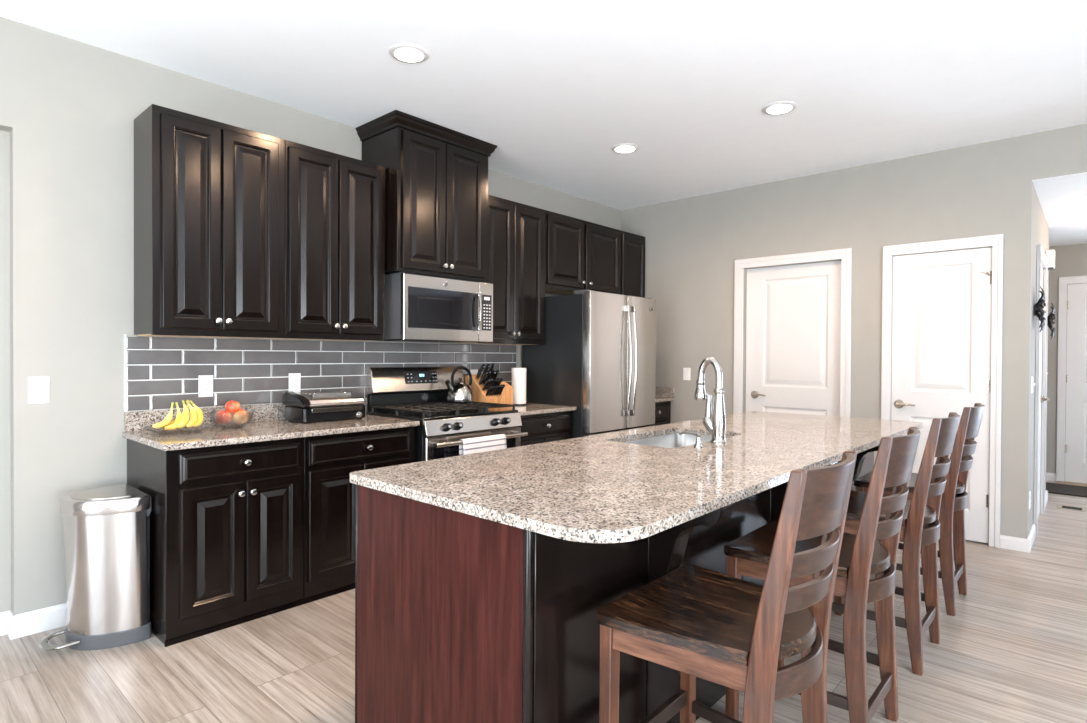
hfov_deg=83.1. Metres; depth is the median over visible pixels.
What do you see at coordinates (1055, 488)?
door mat
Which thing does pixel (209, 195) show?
upper cabinet
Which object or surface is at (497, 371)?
kitchen knife
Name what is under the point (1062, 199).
ceiling
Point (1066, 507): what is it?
floor vent
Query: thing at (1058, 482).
trim
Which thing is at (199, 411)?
banana
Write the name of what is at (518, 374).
paper towel roll
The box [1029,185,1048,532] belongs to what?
wall
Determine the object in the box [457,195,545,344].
upper cabinet
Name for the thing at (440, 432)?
gas range
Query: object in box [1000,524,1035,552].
baseboard
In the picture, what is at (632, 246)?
upper cabinet
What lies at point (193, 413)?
banana
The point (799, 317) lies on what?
door
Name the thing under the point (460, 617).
base cabinet
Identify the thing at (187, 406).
banana
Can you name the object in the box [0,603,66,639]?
baseboard
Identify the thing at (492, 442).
dish towel
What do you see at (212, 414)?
fruit bowl
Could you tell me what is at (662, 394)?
countertop
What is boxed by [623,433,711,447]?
sink
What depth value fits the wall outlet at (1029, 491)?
4.25 m
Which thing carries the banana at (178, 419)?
on the fruit plate
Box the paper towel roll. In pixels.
[512,368,526,404]
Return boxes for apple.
[215,410,231,423]
[225,400,240,412]
[233,411,248,423]
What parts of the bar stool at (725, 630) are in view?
leg, foot rail, leg, seat, leg, rail, leg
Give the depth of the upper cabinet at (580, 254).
5.39 m
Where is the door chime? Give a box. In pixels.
[1045,249,1054,269]
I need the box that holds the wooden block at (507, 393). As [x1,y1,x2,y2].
[500,381,512,404]
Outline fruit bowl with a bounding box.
[210,410,254,427]
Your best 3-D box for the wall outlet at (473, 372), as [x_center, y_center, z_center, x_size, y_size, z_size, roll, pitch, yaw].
[-0.551,0.124,4.888,0.008,0.120,0.075,1,1,42]
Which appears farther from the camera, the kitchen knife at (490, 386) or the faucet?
the kitchen knife at (490, 386)
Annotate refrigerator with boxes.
[522,290,655,437]
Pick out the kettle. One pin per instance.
(458, 392)
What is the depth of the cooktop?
4.03 m
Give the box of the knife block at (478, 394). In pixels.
[465,375,502,407]
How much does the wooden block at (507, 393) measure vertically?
0.214 m
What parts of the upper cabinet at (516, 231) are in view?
door, door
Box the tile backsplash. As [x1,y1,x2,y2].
[124,334,515,411]
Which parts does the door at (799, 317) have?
handle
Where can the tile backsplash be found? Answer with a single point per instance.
(159, 372)
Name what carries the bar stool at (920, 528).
on the floor
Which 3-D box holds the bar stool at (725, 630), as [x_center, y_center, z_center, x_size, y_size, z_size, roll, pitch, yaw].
[0.509,0.769,1.641,0.563,1.068,0.510,1,1,42]
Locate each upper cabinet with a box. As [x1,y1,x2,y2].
[134,104,284,338]
[269,140,384,340]
[356,110,496,281]
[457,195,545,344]
[545,210,619,294]
[620,230,644,297]
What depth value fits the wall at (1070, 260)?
6.57 m
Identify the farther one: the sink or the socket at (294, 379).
the socket at (294, 379)
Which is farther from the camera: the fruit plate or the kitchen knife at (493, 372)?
the kitchen knife at (493, 372)
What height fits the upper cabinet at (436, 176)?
0.984 m
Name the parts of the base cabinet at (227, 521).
door, toe moulding, drawer, knob, knob, knob, door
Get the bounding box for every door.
[733,248,851,416]
[881,234,1003,547]
[1033,244,1049,535]
[1056,275,1086,483]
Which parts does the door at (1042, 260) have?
handle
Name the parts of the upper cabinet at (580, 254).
door, door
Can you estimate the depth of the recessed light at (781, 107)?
3.71 m
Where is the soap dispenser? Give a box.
[679,431,702,447]
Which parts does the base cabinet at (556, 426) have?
door, drawer, door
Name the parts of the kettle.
spout, handle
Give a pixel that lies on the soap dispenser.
(698, 444)
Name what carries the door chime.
attached to the wall at (1040, 226)
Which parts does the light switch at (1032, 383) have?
plate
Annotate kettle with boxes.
[445,366,473,402]
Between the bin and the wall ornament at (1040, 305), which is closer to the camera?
the bin
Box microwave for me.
[385,272,492,342]
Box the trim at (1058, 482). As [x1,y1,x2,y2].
[1057,481,1086,486]
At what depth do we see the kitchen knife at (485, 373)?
4.63 m
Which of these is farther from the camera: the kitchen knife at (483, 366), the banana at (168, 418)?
the kitchen knife at (483, 366)
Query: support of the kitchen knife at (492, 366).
in the knife block at (478, 394)
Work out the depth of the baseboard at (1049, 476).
6.57 m
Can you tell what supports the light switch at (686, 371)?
attached to the wall at (693, 245)
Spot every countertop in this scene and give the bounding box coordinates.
[123,403,419,450]
[350,411,922,542]
[500,403,576,415]
[655,386,673,401]
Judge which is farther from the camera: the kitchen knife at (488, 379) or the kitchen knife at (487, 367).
the kitchen knife at (487, 367)
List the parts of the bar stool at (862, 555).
leg, leg, seat, leg, leg, rail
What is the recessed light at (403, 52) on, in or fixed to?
in the ceiling at (555, 85)
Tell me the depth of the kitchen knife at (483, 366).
4.67 m
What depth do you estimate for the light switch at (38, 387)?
2.88 m
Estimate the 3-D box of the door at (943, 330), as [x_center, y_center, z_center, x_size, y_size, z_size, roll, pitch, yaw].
[2.917,0.203,4.525,0.753,2.178,0.158,1,1,42]
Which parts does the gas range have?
display panel, control knob, control knob, oven door, control panel, handle, control knob, control knob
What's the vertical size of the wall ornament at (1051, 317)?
0.327 m
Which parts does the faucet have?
lever, spout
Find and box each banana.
[151,402,173,428]
[163,402,181,429]
[167,400,188,425]
[175,400,188,427]
[185,400,197,427]
[189,400,202,426]
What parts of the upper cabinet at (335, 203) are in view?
door, door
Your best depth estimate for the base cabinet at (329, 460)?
3.35 m
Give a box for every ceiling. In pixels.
[0,0,1086,209]
[1032,172,1086,246]
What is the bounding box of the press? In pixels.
[283,390,367,423]
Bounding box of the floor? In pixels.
[0,481,1086,722]
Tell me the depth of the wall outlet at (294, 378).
3.79 m
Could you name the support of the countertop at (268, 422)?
on the base cabinet at (227, 521)
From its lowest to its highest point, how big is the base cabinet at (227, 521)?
0.883 m
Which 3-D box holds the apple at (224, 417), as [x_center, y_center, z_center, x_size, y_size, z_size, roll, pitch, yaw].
[-1.718,0.301,3.293,0.082,0.076,0.080,0,1,-20]
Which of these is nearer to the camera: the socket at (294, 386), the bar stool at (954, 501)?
the bar stool at (954, 501)
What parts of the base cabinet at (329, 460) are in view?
toe moulding, door, drawer, door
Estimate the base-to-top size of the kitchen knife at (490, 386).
0.090 m
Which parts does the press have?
arm, lid, handle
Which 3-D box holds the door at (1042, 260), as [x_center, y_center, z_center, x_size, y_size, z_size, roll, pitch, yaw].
[3.938,0.213,4.909,0.158,2.161,0.914,1,1,42]
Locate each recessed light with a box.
[389,43,428,63]
[611,143,638,152]
[762,101,796,114]
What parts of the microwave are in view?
handle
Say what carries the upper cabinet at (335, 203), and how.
attached to the wall at (69, 108)
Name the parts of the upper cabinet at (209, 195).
door, knob, knob, door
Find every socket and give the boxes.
[203,380,209,384]
[203,387,209,392]
[292,377,297,381]
[292,384,297,388]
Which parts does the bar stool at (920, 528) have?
leg, seat, leg, leg, rail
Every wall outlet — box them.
[199,375,212,396]
[289,373,300,392]
[470,370,477,374]
[1029,491,1030,508]
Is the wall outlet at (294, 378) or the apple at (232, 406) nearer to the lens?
the apple at (232, 406)
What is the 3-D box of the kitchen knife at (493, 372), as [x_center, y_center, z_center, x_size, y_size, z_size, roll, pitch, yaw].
[-0.403,0.125,4.708,0.103,0.122,0.024,1,1,39]
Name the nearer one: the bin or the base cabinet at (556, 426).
the bin
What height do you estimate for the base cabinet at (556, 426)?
0.883 m
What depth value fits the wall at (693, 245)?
4.85 m
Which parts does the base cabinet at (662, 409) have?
door, drawer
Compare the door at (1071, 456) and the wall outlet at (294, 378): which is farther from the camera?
the door at (1071, 456)
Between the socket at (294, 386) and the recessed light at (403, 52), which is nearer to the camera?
the recessed light at (403, 52)
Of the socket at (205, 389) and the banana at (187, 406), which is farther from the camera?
the socket at (205, 389)
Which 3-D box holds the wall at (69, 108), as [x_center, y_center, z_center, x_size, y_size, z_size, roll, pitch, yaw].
[-1.800,-0.147,3.744,0.300,2.832,7.670,1,1,42]
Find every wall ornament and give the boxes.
[1034,286,1045,331]
[1047,303,1055,339]
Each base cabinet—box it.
[127,437,303,646]
[303,426,415,603]
[355,445,878,722]
[517,411,572,445]
[650,401,670,425]
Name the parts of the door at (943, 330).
handle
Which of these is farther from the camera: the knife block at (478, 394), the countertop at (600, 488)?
the knife block at (478, 394)
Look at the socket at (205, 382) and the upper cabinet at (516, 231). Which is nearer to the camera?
the socket at (205, 382)
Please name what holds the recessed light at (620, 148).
in the ceiling at (555, 85)
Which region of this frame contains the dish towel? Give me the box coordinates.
[459,434,506,455]
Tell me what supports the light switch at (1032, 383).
attached to the wall at (1040, 226)
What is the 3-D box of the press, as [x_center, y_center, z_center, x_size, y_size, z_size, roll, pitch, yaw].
[-1.326,0.269,3.745,0.283,0.178,0.416,1,1,42]
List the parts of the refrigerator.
door, freezer drawer, handle, handle, door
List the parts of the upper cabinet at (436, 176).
door, crown, door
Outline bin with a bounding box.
[39,484,151,650]
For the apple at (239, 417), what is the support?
in the fruit bowl
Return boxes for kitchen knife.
[475,364,485,379]
[478,371,487,385]
[481,364,489,376]
[482,370,490,385]
[482,378,490,390]
[485,378,492,390]
[485,385,491,396]
[488,363,494,377]
[489,370,495,377]
[491,370,499,382]
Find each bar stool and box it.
[597,450,856,722]
[724,427,920,722]
[831,412,959,675]
[854,403,984,615]
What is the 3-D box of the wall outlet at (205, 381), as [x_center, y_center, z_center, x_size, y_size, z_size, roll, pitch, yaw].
[-1.877,0.137,3.415,0.008,0.120,0.075,1,1,42]
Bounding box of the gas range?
[366,366,527,461]
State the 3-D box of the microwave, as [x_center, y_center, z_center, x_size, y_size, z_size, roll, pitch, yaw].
[-0.763,-0.356,4.308,0.477,0.436,0.777,1,1,42]
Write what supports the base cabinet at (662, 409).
on the floor
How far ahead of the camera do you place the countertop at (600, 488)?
2.07 m
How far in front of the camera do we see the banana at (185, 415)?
3.10 m
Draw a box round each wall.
[0,17,620,614]
[621,124,1086,544]
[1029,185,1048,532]
[1046,243,1086,483]
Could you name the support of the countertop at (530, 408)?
on the base cabinet at (556, 426)
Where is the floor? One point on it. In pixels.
(1013, 649)
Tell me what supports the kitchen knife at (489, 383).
in the knife block at (478, 394)
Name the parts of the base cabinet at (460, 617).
edge trim, panel, corner trim, panel, panel, panel, panel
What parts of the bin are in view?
lid, lid, panel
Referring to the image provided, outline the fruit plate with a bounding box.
[143,423,211,433]
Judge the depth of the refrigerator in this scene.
5.01 m
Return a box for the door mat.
[1046,482,1086,497]
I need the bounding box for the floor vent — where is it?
[1057,504,1086,511]
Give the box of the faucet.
[694,357,726,443]
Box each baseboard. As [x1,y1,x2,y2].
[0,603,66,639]
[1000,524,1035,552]
[1045,472,1055,506]
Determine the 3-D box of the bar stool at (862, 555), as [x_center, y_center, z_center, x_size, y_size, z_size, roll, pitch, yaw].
[1.018,0.766,2.206,0.563,1.068,0.510,1,1,42]
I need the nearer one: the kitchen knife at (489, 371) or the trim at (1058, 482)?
the kitchen knife at (489, 371)
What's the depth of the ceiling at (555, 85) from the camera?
3.24 m
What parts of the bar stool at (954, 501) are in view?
leg, seat, leg, leg, rail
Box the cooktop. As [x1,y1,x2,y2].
[366,408,517,421]
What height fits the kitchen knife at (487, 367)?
0.128 m
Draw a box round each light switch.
[28,377,49,403]
[683,368,689,379]
[1031,376,1035,392]

